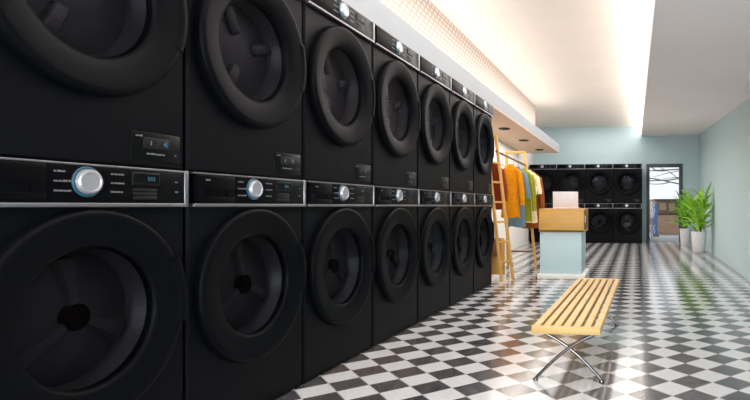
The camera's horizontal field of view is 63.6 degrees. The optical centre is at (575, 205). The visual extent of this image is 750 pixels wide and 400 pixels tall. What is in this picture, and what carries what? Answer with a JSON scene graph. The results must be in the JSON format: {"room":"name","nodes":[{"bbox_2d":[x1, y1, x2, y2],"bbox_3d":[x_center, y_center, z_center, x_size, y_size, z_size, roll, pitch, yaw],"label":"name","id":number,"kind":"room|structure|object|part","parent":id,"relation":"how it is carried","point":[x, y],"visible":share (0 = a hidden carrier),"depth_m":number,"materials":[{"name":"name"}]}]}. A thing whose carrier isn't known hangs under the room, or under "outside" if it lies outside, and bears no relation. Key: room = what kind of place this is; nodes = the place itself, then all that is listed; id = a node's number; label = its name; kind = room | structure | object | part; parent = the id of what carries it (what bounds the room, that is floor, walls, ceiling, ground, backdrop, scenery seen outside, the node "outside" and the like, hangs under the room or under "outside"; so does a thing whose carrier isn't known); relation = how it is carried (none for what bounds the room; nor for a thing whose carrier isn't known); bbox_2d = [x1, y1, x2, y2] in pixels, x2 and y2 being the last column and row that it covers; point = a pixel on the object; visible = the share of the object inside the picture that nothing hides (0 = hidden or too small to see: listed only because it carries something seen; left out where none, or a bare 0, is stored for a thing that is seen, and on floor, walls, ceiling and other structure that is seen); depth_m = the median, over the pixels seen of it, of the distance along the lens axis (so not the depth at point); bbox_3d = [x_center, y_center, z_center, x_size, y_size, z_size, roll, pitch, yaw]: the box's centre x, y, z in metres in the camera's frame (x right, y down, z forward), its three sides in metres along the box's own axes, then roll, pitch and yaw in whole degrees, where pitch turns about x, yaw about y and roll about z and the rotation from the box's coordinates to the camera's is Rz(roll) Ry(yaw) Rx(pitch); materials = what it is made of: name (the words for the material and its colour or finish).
{"room":"laundry","nodes":[
{"label":"laundry","id":0,"kind":"room"},
{"bbox_2d":[274,241,749,399],"bbox_3d":[0.199,0.915,5.536,5.000,0.100,17.250,0,0,6],"label":"floor","id":1,"kind":"structure","parent":0,"point":[682,316],"depth_m":3.44,"materials":[{"name":"tile"}]},
{"bbox_2d":[0,157,187,399],"bbox_3d":[-1.800,0.370,1.670,0.820,0.990,0.690,0,0,6],"label":"washing machine","id":2,"kind":"object","parent":1,"relation":"on","point":[94,292],"visible":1,"depth_m":1.66,"materials":[{"name":"black metal"}]},
{"bbox_3d":[-1.437,-0.063,1.395,0.008,0.100,0.188,0,0,6],"label":"detergent drawer","id":3,"kind":"part","parent":2,"relation":"part of","materials":[{"name":"plastic"}]},
{"bbox_3d":[-1.425,-0.060,1.627,0.024,0.118,0.660,0,0,6],"label":"control panel","id":4,"kind":"part","parent":2,"relation":"part of","materials":[{"name":"plastic"}]},
{"bbox_2d":[0,0,187,170],"bbox_3d":[-1.800,-0.620,1.670,0.820,0.990,0.690,0,0,6],"label":"dryer","id":5,"kind":"object","parent":2,"relation":"on","point":[99,82],"visible":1,"depth_m":1.66,"materials":[{"name":"black metal"}]},
{"bbox_3d":[-1.420,-0.649,1.629,0.048,0.640,0.640,0,0,6],"label":"door","id":6,"kind":"part","parent":5,"relation":"part of","materials":[{"name":"plastic"}]},
{"bbox_3d":[-1.409,-0.195,1.859,0.006,0.096,0.190,0,0,6],"label":"info panel","id":7,"kind":"part","parent":5,"relation":"part of","materials":[{"name":"plastic"}]},
{"bbox_3d":[-1.423,-0.060,1.627,0.028,0.128,0.682,0,0,6],"label":"panel trim","id":8,"kind":"part","parent":2,"relation":"part of","materials":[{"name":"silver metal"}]},
{"bbox_2d":[182,171,305,399],"bbox_3d":[-1.724,0.370,2.370,0.820,0.990,0.690,0,0,6],"label":"washing machine","id":9,"kind":"object","parent":1,"relation":"on","point":[244,262],"visible":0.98,"depth_m":2.28,"materials":[{"name":"black metal"}]},
{"bbox_3d":[-1.361,-0.063,2.095,0.008,0.100,0.188,0,0,6],"label":"detergent drawer","id":10,"kind":"part","parent":9,"relation":"part of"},
{"bbox_2d":[182,0,305,179],"bbox_3d":[-1.724,-0.620,2.370,0.820,0.990,0.690,0,0,6],"label":"dryer","id":11,"kind":"object","parent":9,"relation":"on","point":[244,61],"visible":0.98,"depth_m":2.30,"materials":[{"name":"black metal"}]},
{"bbox_3d":[-1.344,-0.649,2.329,0.048,0.640,0.640,0,0,6],"label":"door","id":12,"kind":"part","parent":11,"relation":"part of","materials":[{"name":"plastic"}]},
{"bbox_3d":[-1.333,-0.195,2.559,0.006,0.096,0.190,0,0,6],"label":"info panel","id":13,"kind":"part","parent":11,"relation":"part of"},
{"bbox_3d":[-1.347,-0.060,2.327,0.028,0.128,0.682,0,0,6],"label":"panel trim","id":14,"kind":"part","parent":9,"relation":"part of","materials":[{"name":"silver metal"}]},
{"bbox_3d":[-1.349,-0.060,2.327,0.024,0.118,0.660,0,0,6],"label":"control panel","id":15,"kind":"part","parent":9,"relation":"part of","materials":[{"name":"plastic"}]},
{"bbox_3d":[-1.346,0.328,2.329,0.044,0.636,0.636,0,0,6],"label":"door","id":16,"kind":"part","parent":9,"relation":"part of","materials":[{"name":"plastic"}]},
{"bbox_2d":[302,181,374,383],"bbox_3d":[-1.648,0.370,3.070,0.820,0.990,0.690,0,0,6],"label":"washing machine","id":17,"kind":"object","parent":1,"relation":"on","point":[338,242],"visible":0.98,"depth_m":2.99,"materials":[{"name":"black metal"}]},
{"bbox_3d":[-1.285,-0.063,2.795,0.008,0.100,0.188,0,0,6],"label":"detergent drawer","id":18,"kind":"part","parent":17,"relation":"part of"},
{"bbox_2d":[301,0,374,184],"bbox_3d":[-1.648,-0.620,3.070,0.820,0.990,0.690,0,0,6],"label":"dryer","id":19,"kind":"object","parent":17,"relation":"on","point":[338,97],"visible":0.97,"depth_m":3.00,"materials":[{"name":"black metal"}]},
{"bbox_3d":[-1.270,-1.050,3.027,0.028,0.128,0.682,0,0,6],"label":"panel trim","id":20,"kind":"part","parent":19,"relation":"part of","materials":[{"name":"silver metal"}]},
{"bbox_3d":[-1.268,-0.649,3.029,0.048,0.640,0.640,0,0,6],"label":"door","id":21,"kind":"part","parent":19,"relation":"part of","materials":[{"name":"plastic"}]},
{"bbox_3d":[-1.272,-1.050,3.027,0.024,0.118,0.660,0,0,6],"label":"control panel","id":22,"kind":"part","parent":19,"relation":"part of","materials":[{"name":"plastic"}]},
{"bbox_3d":[-1.257,-0.195,3.259,0.006,0.096,0.190,0,0,6],"label":"info panel","id":23,"kind":"part","parent":19,"relation":"part of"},
{"bbox_3d":[-1.272,-0.060,3.027,0.024,0.118,0.660,0,0,6],"label":"control panel","id":24,"kind":"part","parent":17,"relation":"part of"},
{"bbox_3d":[-1.270,-0.060,3.027,0.028,0.128,0.682,0,0,6],"label":"panel trim","id":25,"kind":"part","parent":17,"relation":"part of","materials":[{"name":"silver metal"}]},
{"bbox_3d":[-1.270,0.328,3.029,0.044,0.636,0.636,0,0,6],"label":"door","id":26,"kind":"part","parent":17,"relation":"part of","materials":[{"name":"plastic"}]},
{"bbox_2d":[371,186,420,346],"bbox_3d":[-1.572,0.370,3.770,0.820,0.990,0.690,0,0,6],"label":"washing machine","id":27,"kind":"object","parent":1,"relation":"on","point":[396,237],"visible":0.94,"depth_m":3.70,"materials":[{"name":"black metal"}]},
{"bbox_3d":[-1.209,-0.063,3.495,0.008,0.100,0.188,0,0,6],"label":"detergent drawer","id":28,"kind":"part","parent":27,"relation":"part of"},
{"bbox_2d":[371,24,420,188],"bbox_3d":[-1.572,-0.620,3.770,0.820,0.990,0.690,0,0,6],"label":"dryer","id":29,"kind":"object","parent":27,"relation":"on","point":[395,125],"visible":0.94,"depth_m":3.70,"materials":[{"name":"black metal"}]},
{"bbox_3d":[-1.194,-1.050,3.727,0.028,0.128,0.682,0,0,6],"label":"panel trim","id":30,"kind":"part","parent":29,"relation":"part of","materials":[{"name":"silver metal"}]},
{"bbox_3d":[-1.192,-0.649,3.729,0.048,0.640,0.640,0,0,6],"label":"door","id":31,"kind":"part","parent":29,"relation":"part of","materials":[{"name":"plastic"}]},
{"bbox_3d":[-1.196,-1.050,3.727,0.024,0.118,0.660,0,0,6],"label":"control panel","id":32,"kind":"part","parent":29,"relation":"part of","materials":[{"name":"plastic"}]},
{"bbox_3d":[-1.181,-0.195,3.959,0.006,0.096,0.190,0,0,6],"label":"info panel","id":33,"kind":"part","parent":29,"relation":"part of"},
{"bbox_3d":[-1.194,-0.060,3.727,0.028,0.128,0.682,0,0,6],"label":"panel trim","id":34,"kind":"part","parent":27,"relation":"part of","materials":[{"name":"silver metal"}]},
{"bbox_3d":[-1.194,0.328,3.729,0.044,0.636,0.636,0,0,6],"label":"door","id":35,"kind":"part","parent":27,"relation":"part of","materials":[{"name":"plastic"}]},
{"bbox_3d":[-1.196,-0.060,3.727,0.024,0.118,0.660,0,0,6],"label":"control panel","id":36,"kind":"part","parent":27,"relation":"part of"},
{"bbox_2d":[417,189,452,322],"bbox_3d":[-1.496,0.370,4.470,0.820,0.990,0.690,0,0,6],"label":"washing machine","id":37,"kind":"object","parent":1,"relation":"on","point":[435,232],"visible":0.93,"depth_m":4.42,"materials":[{"name":"black metal"}]},
{"bbox_3d":[-1.133,-0.063,4.195,0.008,0.100,0.188,0,0,6],"label":"detergent drawer","id":38,"kind":"part","parent":37,"relation":"part of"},
{"bbox_2d":[416,55,452,190],"bbox_3d":[-1.496,-0.620,4.470,0.820,0.990,0.690,0,0,6],"label":"dryer","id":39,"kind":"object","parent":37,"relation":"on","point":[434,140],"visible":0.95,"depth_m":4.42,"materials":[{"name":"black metal"}]},
{"bbox_3d":[-1.119,-1.050,4.427,0.028,0.128,0.682,0,0,6],"label":"panel trim","id":40,"kind":"part","parent":39,"relation":"part of","materials":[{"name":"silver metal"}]},
{"bbox_3d":[-1.116,-0.649,4.428,0.048,0.640,0.640,0,0,6],"label":"door","id":41,"kind":"part","parent":39,"relation":"part of","materials":[{"name":"plastic"}]},
{"bbox_3d":[-1.121,-1.050,4.427,0.024,0.118,0.660,0,0,6],"label":"control panel","id":42,"kind":"part","parent":39,"relation":"part of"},
{"bbox_3d":[-1.105,-0.195,4.659,0.006,0.096,0.190,0,0,6],"label":"info panel","id":43,"kind":"part","parent":39,"relation":"part of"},
{"bbox_3d":[-1.118,0.328,4.429,0.044,0.636,0.636,0,0,6],"label":"door","id":44,"kind":"part","parent":37,"relation":"part of","materials":[{"name":"plastic"}]},
{"bbox_3d":[-1.121,-0.060,4.427,0.024,0.118,0.660,0,0,6],"label":"control panel","id":45,"kind":"part","parent":37,"relation":"part of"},
{"bbox_3d":[-1.119,-0.060,4.427,0.028,0.128,0.682,0,0,6],"label":"panel trim","id":46,"kind":"part","parent":37,"relation":"part of","materials":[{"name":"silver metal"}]},
{"bbox_2d":[449,192,475,305],"bbox_3d":[-1.420,0.370,5.170,0.820,0.990,0.690,0,0,6],"label":"washing machine","id":47,"kind":"object","parent":1,"relation":"on","point":[463,228],"visible":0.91,"depth_m":5.13,"materials":[{"name":"black metal"}]},
{"bbox_3d":[-1.057,-0.063,4.895,0.008,0.100,0.188,0,0,6],"label":"detergent drawer","id":48,"kind":"part","parent":47,"relation":"part of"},
{"bbox_2d":[449,77,475,192],"bbox_3d":[-1.420,-0.620,5.170,0.820,0.990,0.690,0,0,6],"label":"dryer","id":49,"kind":"object","parent":47,"relation":"on","point":[461,98],"visible":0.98,"depth_m":5.13,"materials":[{"name":"black metal"}]},
{"bbox_3d":[-1.042,-1.050,5.127,0.028,0.128,0.682,0,0,6],"label":"panel trim","id":50,"kind":"part","parent":49,"relation":"part of","materials":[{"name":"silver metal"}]},
{"bbox_3d":[-1.040,-0.649,5.128,0.048,0.640,0.640,0,0,6],"label":"door","id":51,"kind":"part","parent":49,"relation":"part of","materials":[{"name":"plastic"}]},
{"bbox_3d":[-1.044,-1.050,5.127,0.024,0.118,0.660,0,0,6],"label":"control panel","id":52,"kind":"part","parent":49,"relation":"part of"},
{"bbox_3d":[-1.028,-0.195,5.358,0.006,0.096,0.190,0,0,6],"label":"info panel","id":53,"kind":"part","parent":49,"relation":"part of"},
{"bbox_3d":[-1.042,0.328,5.129,0.044,0.636,0.636,0,0,6],"label":"door","id":54,"kind":"part","parent":47,"relation":"part of","materials":[{"name":"plastic"}]},
{"bbox_3d":[-1.042,-0.060,5.127,0.028,0.128,0.682,0,0,6],"label":"panel trim","id":55,"kind":"part","parent":47,"relation":"part of","materials":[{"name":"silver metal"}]},
{"bbox_3d":[-1.044,-0.060,5.127,0.024,0.118,0.660,0,0,6],"label":"control panel","id":56,"kind":"part","parent":47,"relation":"part of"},
{"bbox_2d":[473,194,493,292],"bbox_3d":[-1.344,0.370,5.870,0.820,0.990,0.690,0,0,6],"label":"washing machine","id":57,"kind":"object","parent":1,"relation":"on","point":[482,210],"visible":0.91,"depth_m":5.84,"materials":[{"name":"black metal"}]},
{"bbox_3d":[-0.981,-0.063,5.595,0.008,0.100,0.188,0,0,6],"label":"detergent drawer","id":58,"kind":"part","parent":57,"relation":"part of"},
{"bbox_2d":[473,94,493,194],"bbox_3d":[-1.344,-0.620,5.870,0.820,0.990,0.690,0,0,6],"label":"dryer","id":59,"kind":"object","parent":57,"relation":"on","point":[483,111],"visible":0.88,"depth_m":5.84,"materials":[{"name":"black metal"}]},
{"bbox_3d":[-0.966,-1.050,5.826,0.028,0.128,0.682,0,0,6],"label":"panel trim","id":60,"kind":"part","parent":59,"relation":"part of","materials":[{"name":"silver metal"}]},
{"bbox_3d":[-0.968,-1.050,5.827,0.024,0.118,0.660,0,0,6],"label":"control panel","id":61,"kind":"part","parent":59,"relation":"part of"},
{"bbox_3d":[-0.964,-0.649,5.828,0.048,0.640,0.640,0,0,6],"label":"door","id":62,"kind":"part","parent":59,"relation":"part of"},
{"bbox_3d":[-0.966,0.328,5.828,0.044,0.636,0.636,0,0,6],"label":"door","id":63,"kind":"part","parent":57,"relation":"part of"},
{"bbox_3d":[-0.968,-0.060,5.827,0.024,0.118,0.660,0,0,6],"label":"control panel","id":64,"kind":"part","parent":57,"relation":"part of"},
{"bbox_3d":[-0.966,-0.060,5.826,0.028,0.128,0.682,0,0,6],"label":"panel trim","id":65,"kind":"part","parent":57,"relation":"part of","materials":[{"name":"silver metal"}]},
{"bbox_2d":[491,135,536,281],"bbox_3d":[-0.891,0.015,7.220,0.474,1.703,1.817,0,0,6],"label":"clothes rack","id":66,"kind":"object","parent":1,"relation":"on","point":[498,263],"visible":0.71,"depth_m":6.54,"materials":[{"name":"brown wood"}]},
{"bbox_3d":[-0.935,0.055,6.328,0.208,1.623,0.034,0,0,6],"label":"ladder rail","id":67,"kind":"part","parent":66,"relation":"part of","materials":[{"name":"wood"}]},
{"bbox_2d":[492,238,503,256],"bbox_3d":[-0.990,0.493,6.626,0.200,0.200,0.260,0,0,6],"label":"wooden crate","id":68,"kind":"object","parent":66,"relation":"on","point":[494,252],"visible":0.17,"depth_m":6.49,"materials":[{"name":"brown wood"}]},
{"bbox_2d":[492,239,504,274],"bbox_3d":[-0.984,0.605,6.595,0.280,0.420,0.022,0,0,6],"label":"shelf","id":69,"kind":"object","parent":66,"relation":"attached to","point":[495,270],"depth_m":6.57,"materials":[{"name":"brown wood"}]},
{"bbox_3d":[-0.848,0.015,6.550,0.243,1.703,0.034,0,0,6],"label":"ladder rail","id":70,"kind":"part","parent":66,"relation":"part of","materials":[{"name":"brown wood"}]},
{"bbox_3d":[-1.005,0.043,8.086,0.061,1.645,0.036,0,0,6],"label":"frame leg","id":71,"kind":"part","parent":66,"relation":"part of","materials":[{"name":"brown wood"}]},
{"bbox_3d":[-0.829,-0.615,7.307,0.024,0.076,1.631,0,0,8],"label":"hanging rail","id":72,"kind":"part","parent":66,"relation":"part of","materials":[{"name":"brown wood"}]},
{"bbox_3d":[-0.883,-0.780,8.073,0.306,0.036,0.036,0,0,6],"label":"frame","id":73,"kind":"part","parent":66,"relation":"part of","materials":[{"name":"brown wood"}]},
{"bbox_3d":[-0.667,0.043,8.049,0.200,1.648,0.036,0,0,6],"label":"frame leg","id":74,"kind":"part","parent":66,"relation":"part of","materials":[{"name":"brown wood"}]},
{"bbox_3d":[-0.902,-0.550,6.757,0.141,0.201,0.016,0,0,6],"label":"clothes hanger","id":75,"kind":"object","parent":66,"relation":"hanging from","visible":0},
{"bbox_2d":[492,164,507,209],"bbox_3d":[-0.986,-0.246,6.763,0.340,0.584,0.129,0,0,14],"label":"jacket","id":76,"kind":"object","parent":75,"relation":"hanging from","point":[495,175],"visible":0.34,"depth_m":6.71,"materials":[{"name":"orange fabric"}]},
{"bbox_3d":[-0.826,-0.531,7.332,0.187,0.201,0.016,0,0,6],"label":"clothes hanger","id":77,"kind":"object","parent":66,"relation":"hanging from","visible":0},
{"bbox_2d":[508,167,530,227],"bbox_3d":[-0.780,-0.117,7.324,0.396,0.804,0.130,0,0,14],"label":"shirt","id":78,"kind":"object","parent":77,"relation":"hanging from","point":[520,222],"visible":0.39,"depth_m":7.27,"materials":[{"name":"fabric"}]},
{"bbox_3d":[-0.865,-0.541,7.035,0.193,0.201,0.016,0,0,6],"label":"clothes hanger","id":79,"kind":"object","parent":66,"relation":"hanging from","visible":0},
{"bbox_2d":[501,164,524,217],"bbox_3d":[-0.834,-0.187,7.029,0.404,0.684,0.128,0,0,14],"label":"sweater","id":80,"kind":"object","parent":79,"relation":"hanging from","point":[514,178],"visible":0.66,"depth_m":6.98,"materials":[{"name":"orange fabric"}]},
{"bbox_2d":[530,203,552,241],"bbox_3d":[-0.735,0.402,13.485,0.663,0.926,0.791,0,0,6],"label":"washing machine","id":81,"kind":"object","parent":1,"relation":"on","point":[547,205],"visible":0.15,"depth_m":13.14,"materials":[{"name":"black metal"}]},
{"bbox_2d":[530,164,556,202],"bbox_3d":[-0.735,-0.523,13.485,0.663,0.926,0.791,0,0,6],"label":"dryer","id":82,"kind":"object","parent":81,"relation":"on","point":[547,172],"visible":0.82,"depth_m":13.11,"materials":[{"name":"black metal"}]},
{"bbox_3d":[-0.776,-0.925,13.123,0.634,0.110,0.023,0,0,6],"label":"control panel","id":83,"kind":"part","parent":82,"relation":"part of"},
{"bbox_3d":[-0.776,-0.925,13.121,0.655,0.120,0.027,0,0,6],"label":"panel trim","id":84,"kind":"part","parent":82,"relation":"part of","materials":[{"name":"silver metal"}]},
{"bbox_3d":[-0.775,-0.551,13.119,0.615,0.598,0.046,0,0,6],"label":"door","id":85,"kind":"part","parent":82,"relation":"part of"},
{"bbox_2d":[537,209,589,279],"bbox_3d":[-0.142,0.449,6.845,0.568,0.832,0.640,0,0,6],"label":"counter","id":86,"kind":"object","parent":1,"relation":"on","point":[562,231],"depth_m":6.58,"materials":[{"name":"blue paint"}]},
{"bbox_2d":[553,192,578,208],"bbox_3d":[-0.118,-0.070,6.767,0.310,0.205,0.241,0,0,4],"label":"laptop","id":87,"kind":"object","parent":86,"relation":"on","point":[561,200],"visible":1,"depth_m":6.66,"materials":[{"name":"plastic"}]},
{"bbox_3d":[0.113,0.175,6.818,0.020,0.250,0.530,0,0,6],"label":"panel","id":88,"kind":"part","parent":86,"relation":"part of","materials":[{"name":"brown wood"}]},
{"bbox_2d":[531,278,619,382],"bbox_3d":[0.068,0.723,3.548,0.353,0.285,1.830,0,0,7],"label":"slatted bench","id":89,"kind":"object","parent":1,"relation":"on","point":[553,321],"visible":1,"depth_m":2.99,"materials":[{"name":"brown wood"}]},
{"bbox_3d":[-0.047,0.597,2.663,0.335,0.034,0.044,0,0,7],"label":"rail","id":90,"kind":"part","parent":89,"relation":"part of","materials":[{"name":"brown wood"}]},
{"bbox_3d":[0.183,0.597,4.434,0.335,0.034,0.044,0,0,7],"label":"rail","id":91,"kind":"part","parent":89,"relation":"part of","materials":[{"name":"brown wood"}]},
{"bbox_2d":[578,203,584,208],"bbox_3d":[-0.075,0.402,13.414,0.663,0.926,0.791,0,0,6],"label":"washing machine","id":92,"kind":"object","parent":1,"relation":"on","point":[580,205],"visible":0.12,"depth_m":13.01,"materials":[{"name":"black metal"}]},
{"bbox_2d":[557,164,584,202],"bbox_3d":[-0.075,-0.523,13.414,0.663,0.926,0.791,0,0,6],"label":"dryer","id":93,"kind":"object","parent":92,"relation":"on","point":[570,177],"visible":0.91,"depth_m":13.05,"materials":[{"name":"black metal"}]},
{"bbox_3d":[-0.115,-0.551,13.047,0.615,0.598,0.046,0,0,6],"label":"door","id":94,"kind":"part","parent":93,"relation":"part of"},
{"bbox_3d":[-0.116,-0.925,13.051,0.634,0.110,0.023,0,0,6],"label":"control panel","id":95,"kind":"part","parent":93,"relation":"part of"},
{"bbox_2d":[585,203,613,242],"bbox_3d":[0.585,0.402,13.342,0.663,0.926,0.791,0,0,6],"label":"washing machine","id":96,"kind":"object","parent":1,"relation":"on","point":[600,215],"visible":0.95,"depth_m":12.98,"materials":[{"name":"black metal"}]},
{"bbox_3d":[0.544,0.000,12.977,0.655,0.120,0.027,0,0,6],"label":"panel trim","id":97,"kind":"part","parent":96,"relation":"part of","materials":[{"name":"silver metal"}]},
{"bbox_2d":[585,164,613,202],"bbox_3d":[0.585,-0.523,13.342,0.663,0.926,0.791,0,0,6],"label":"dryer","id":98,"kind":"object","parent":96,"relation":"on","point":[599,178],"visible":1,"depth_m":12.98,"materials":[{"name":"black metal"}]},
{"bbox_3d":[0.545,-0.551,12.975,0.615,0.598,0.046,0,0,6],"label":"door","id":99,"kind":"part","parent":98,"relation":"part of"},
{"bbox_3d":[0.544,-0.925,12.979,0.634,0.110,0.023,0,0,6],"label":"control panel","id":100,"kind":"part","parent":98,"relation":"part of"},
{"bbox_3d":[0.544,0.000,12.979,0.634,0.110,0.023,0,0,6],"label":"control panel","id":101,"kind":"part","parent":96,"relation":"part of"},
{"bbox_3d":[0.546,0.363,12.977,0.611,0.595,0.042,0,0,6],"label":"door","id":102,"kind":"part","parent":96,"relation":"part of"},
{"bbox_2d":[614,203,641,242],"bbox_3d":[1.245,0.402,13.270,0.663,0.926,0.791,0,0,6],"label":"washing machine","id":103,"kind":"object","parent":1,"relation":"on","point":[627,216],"visible":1,"depth_m":12.91,"materials":[{"name":"black metal"}]},
{"bbox_3d":[1.206,0.363,12.906,0.611,0.595,0.042,0,0,6],"label":"door","id":104,"kind":"part","parent":103,"relation":"part of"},
{"bbox_2d":[614,164,641,202],"bbox_3d":[1.245,-0.523,13.270,0.663,0.926,0.791,0,0,6],"label":"dryer","id":105,"kind":"object","parent":103,"relation":"on","point":[627,177],"visible":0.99,"depth_m":12.91,"materials":[{"name":"black metal"}]},
{"bbox_3d":[1.206,-0.551,12.904,0.615,0.598,0.046,0,0,6],"label":"door","id":106,"kind":"part","parent":105,"relation":"part of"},
{"bbox_3d":[1.204,-0.925,12.908,0.634,0.110,0.023,0,0,6],"label":"control panel","id":107,"kind":"part","parent":105,"relation":"part of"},
{"bbox_3d":[1.204,-0.925,12.906,0.655,0.120,0.027,0,0,6],"label":"panel trim","id":108,"kind":"part","parent":105,"relation":"part of","materials":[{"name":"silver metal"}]},
{"bbox_3d":[1.204,0.000,12.906,0.655,0.120,0.027,0,0,6],"label":"panel trim","id":109,"kind":"part","parent":103,"relation":"part of","materials":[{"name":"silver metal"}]},
{"bbox_3d":[1.204,0.000,12.908,0.634,0.110,0.023,0,0,6],"label":"control panel","id":110,"kind":"part","parent":103,"relation":"part of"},
{"bbox_2d":[668,191,697,245],"bbox_3d":[2.341,0.250,12.047,0.786,1.231,0.802,0,0,35],"label":"potted plant","id":111,"kind":"object","parent":1,"relation":"on","point":[685,232],"visible":0.66,"depth_m":11.98,"materials":[{"name":"green plant"}]},
{"bbox_3d":[2.377,0.677,12.064,0.244,0.375,0.244,0,0,6],"label":"pot","id":112,"kind":"part","parent":111,"relation":"part of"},
{"bbox_2d":[678,182,712,252],"bbox_3d":[2.172,0.199,10.306,0.725,1.332,1.005,0,0,6],"label":"potted plant","id":113,"kind":"object","parent":1,"relation":"on","point":[698,238],"visible":1,"depth_m":10.17,"materials":[{"name":"green plant"}]},
{"bbox_3d":[2.272,0.667,10.265,0.280,0.395,0.280,0,0,6],"label":"pot","id":114,"kind":"part","parent":113,"relation":"part of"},
{"bbox_2d":[492,140,532,253],"bbox_3d":[-1.353,-0.560,10.181,0.610,2.850,7.750,0,0,6],"label":"wall","id":115,"kind":"structure","parent":0,"point":[519,237],"depth_m":10.86,"materials":[{"name":"white paint"}]},
{"bbox_2d":[492,107,558,152],"bbox_3d":[-1.069,-1.127,9.003,0.850,0.012,5.430,0,0,6],"label":"soffit","id":116,"kind":"structure","parent":115,"relation":"attached to","point":[511,137],"depth_m":8.94,"materials":[{"name":"white paint"}]},
{"bbox_2d":[429,0,643,127],"bbox_3d":[-0.707,-2.035,5.534,2.960,0.100,17.150,0,0,6],"label":"ceiling","id":117,"kind":"structure","parent":0,"point":[579,62],"depth_m":7.12,"materials":[{"name":"paint"}]},
{"bbox_2d":[379,0,534,124],"bbox_3d":[-1.750,-1.640,4.123,0.400,0.690,13.820,0,0,6],"label":"wall","id":118,"kind":"structure","parent":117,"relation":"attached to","point":[423,16],"depth_m":6.19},
{"bbox_2d":[533,126,698,240],"bbox_3d":[0.958,-0.560,13.908,4.500,2.850,0.160,0,0,6],"label":"wall","id":119,"kind":"structure","parent":0,"point":[614,144],"depth_m":13.79,"materials":[{"name":"green paint"}]},
{"bbox_2d":[646,164,682,240],"bbox_3d":[2.184,-0.088,13.705,0.888,1.907,0.159,0,0,6],"label":"door","id":120,"kind":"structure","parent":119,"relation":"in","point":[648,166],"depth_m":13.70,"materials":[{"name":"grey metal"}]},
{"bbox_3d":[2.186,0.815,13.724,0.718,0.100,0.100,0,0,6],"label":"sill","id":121,"kind":"part","parent":120,"relation":"part of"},
{"bbox_2d":[641,0,749,135],"bbox_3d":[1.431,-1.518,5.301,1.559,1.135,16.850,0,0,6],"label":"ceiling","id":122,"kind":"structure","parent":0,"point":[697,60],"depth_m":4.33,"materials":[{"name":"paint"}]},
{"bbox_2d":[640,0,646,133],"bbox_3d":[0.677,-1.860,5.424,0.020,0.130,16.730,0,0,6],"label":"light strip","id":123,"kind":"object","parent":122,"relation":"attached to","point":[645,1],"visible":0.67,"depth_m":6.44,"materials":[{"name":"white"}]},
{"bbox_2d":[699,98,749,281],"bbox_3d":[1.905,-0.560,5.250,0.150,2.850,16.864,0,0,8],"label":"wall","id":124,"kind":"structure","parent":0,"point":[724,147],"depth_m":8.03,"materials":[{"name":"green paint"}]},
{"bbox_3d":[-2.328,-0.560,1.812,0.120,2.850,9.100,0,0,6],"label":"wall","id":125,"kind":"structure","parent":0,"visible":0},
{"bbox_2d":[342,0,558,151],"bbox_3d":[-1.571,-1.214,4.471,0.870,0.162,14.550,0,0,6],"label":"soffit","id":126,"kind":"structure","parent":125,"relation":"attached to","point":[376,11],"depth_m":4.43,"materials":[{"name":"paint"}]},
{"bbox_3d":[-0.742,-0.510,7.967,0.213,0.201,0.016,0,0,6],"label":"clothes hanger","id":127,"kind":"object","parent":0,"visible":0},
{"bbox_2d":[523,171,544,228],"bbox_3d":[-0.645,-0.087,7.953,0.429,0.824,0.128,0,0,14],"label":"coat","id":128,"kind":"object","parent":127,"relation":"hanging from","point":[542,198],"visible":0.25,"depth_m":7.90,"materials":[{"name":"brown fabric"}]},
{"bbox_3d":[-0.766,-0.516,7.788,0.213,0.201,0.016,0,0,6],"label":"clothes hanger","id":129,"kind":"object","parent":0,"visible":0},
{"bbox_2d":[526,170,541,222],"bbox_3d":[-0.674,-0.133,7.776,0.428,0.744,0.132,0,0,14],"label":"blouse","id":130,"kind":"object","parent":129,"relation":"hanging from","point":[536,178],"visible":0.3,"depth_m":7.72,"materials":[{"name":"beige fabric"}]},
{"label":"outside","id":131,"kind":"structure","parent":0,"visible":0},
{"bbox_2d":[650,234,678,236],"bbox_3d":[3.171,0.925,21.785,14.000,0.100,16.000,0,0,6],"label":"pavement","id":132,"kind":"structure","parent":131,"point":[660,235],"depth_m":16.43,"materials":[{"name":"concrete"}]},
{"bbox_2d":[651,204,658,236],"bbox_3d":[2.202,0.410,15.453,0.220,0.930,0.200,0,0,6],"label":"signboard","id":133,"kind":"object","parent":132,"relation":"on","point":[654,206],"visible":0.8,"depth_m":15.43},
{"bbox_2d":[650,199,678,233],"bbox_3d":[2.802,0.333,16.997,1.500,1.085,0.900,0,0,6],"label":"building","id":134,"kind":"structure","parent":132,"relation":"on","point":[664,213],"depth_m":16.88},
{"bbox_2d":[660,203,665,209],"bbox_3d":[2.725,0.015,17.402,0.200,0.220,0.008,0,0,6],"label":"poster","id":135,"kind":"object","parent":134,"relation":"attached to","point":[662,205],"depth_m":17.40,"materials":[{"name":"paper"}]},
{"bbox_3d":[2.928,0.565,16.862,1.000,0.580,0.030,0,0,6],"label":"panel","id":136,"kind":"part","parent":134,"relation":"part of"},
{"bbox_2d":[669,203,674,210],"bbox_3d":[3.004,0.035,17.372,0.180,0.260,0.008,0,0,6],"label":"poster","id":137,"kind":"object","parent":134,"relation":"attached to","point":[671,205],"depth_m":17.37,"materials":[{"name":"paper"}]},
{"bbox_2d":[650,168,678,184],"bbox_3d":[3.143,-0.826,19.108,3.140,3.406,1.480,0,0,-5],"label":"bare tree","id":138,"kind":"object","parent":132,"relation":"on","point":[675,177],"visible":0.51,"depth_m":18.72,"materials":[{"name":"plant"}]},
{"bbox_3d":[-0.793,-0.523,7.580,0.193,0.201,0.016,0,0,6],"label":"clothes hanger","id":139,"kind":"object","parent":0,"visible":0},
{"bbox_2d":[522,168,535,220],"bbox_3d":[-0.725,-0.149,7.569,0.405,0.724,0.128,0,0,14],"label":"cardigan","id":140,"kind":"object","parent":139,"relation":"hanging from","point":[528,215],"visible":0.39,"depth_m":7.51,"materials":[{"name":"green fabric"}]}
]}

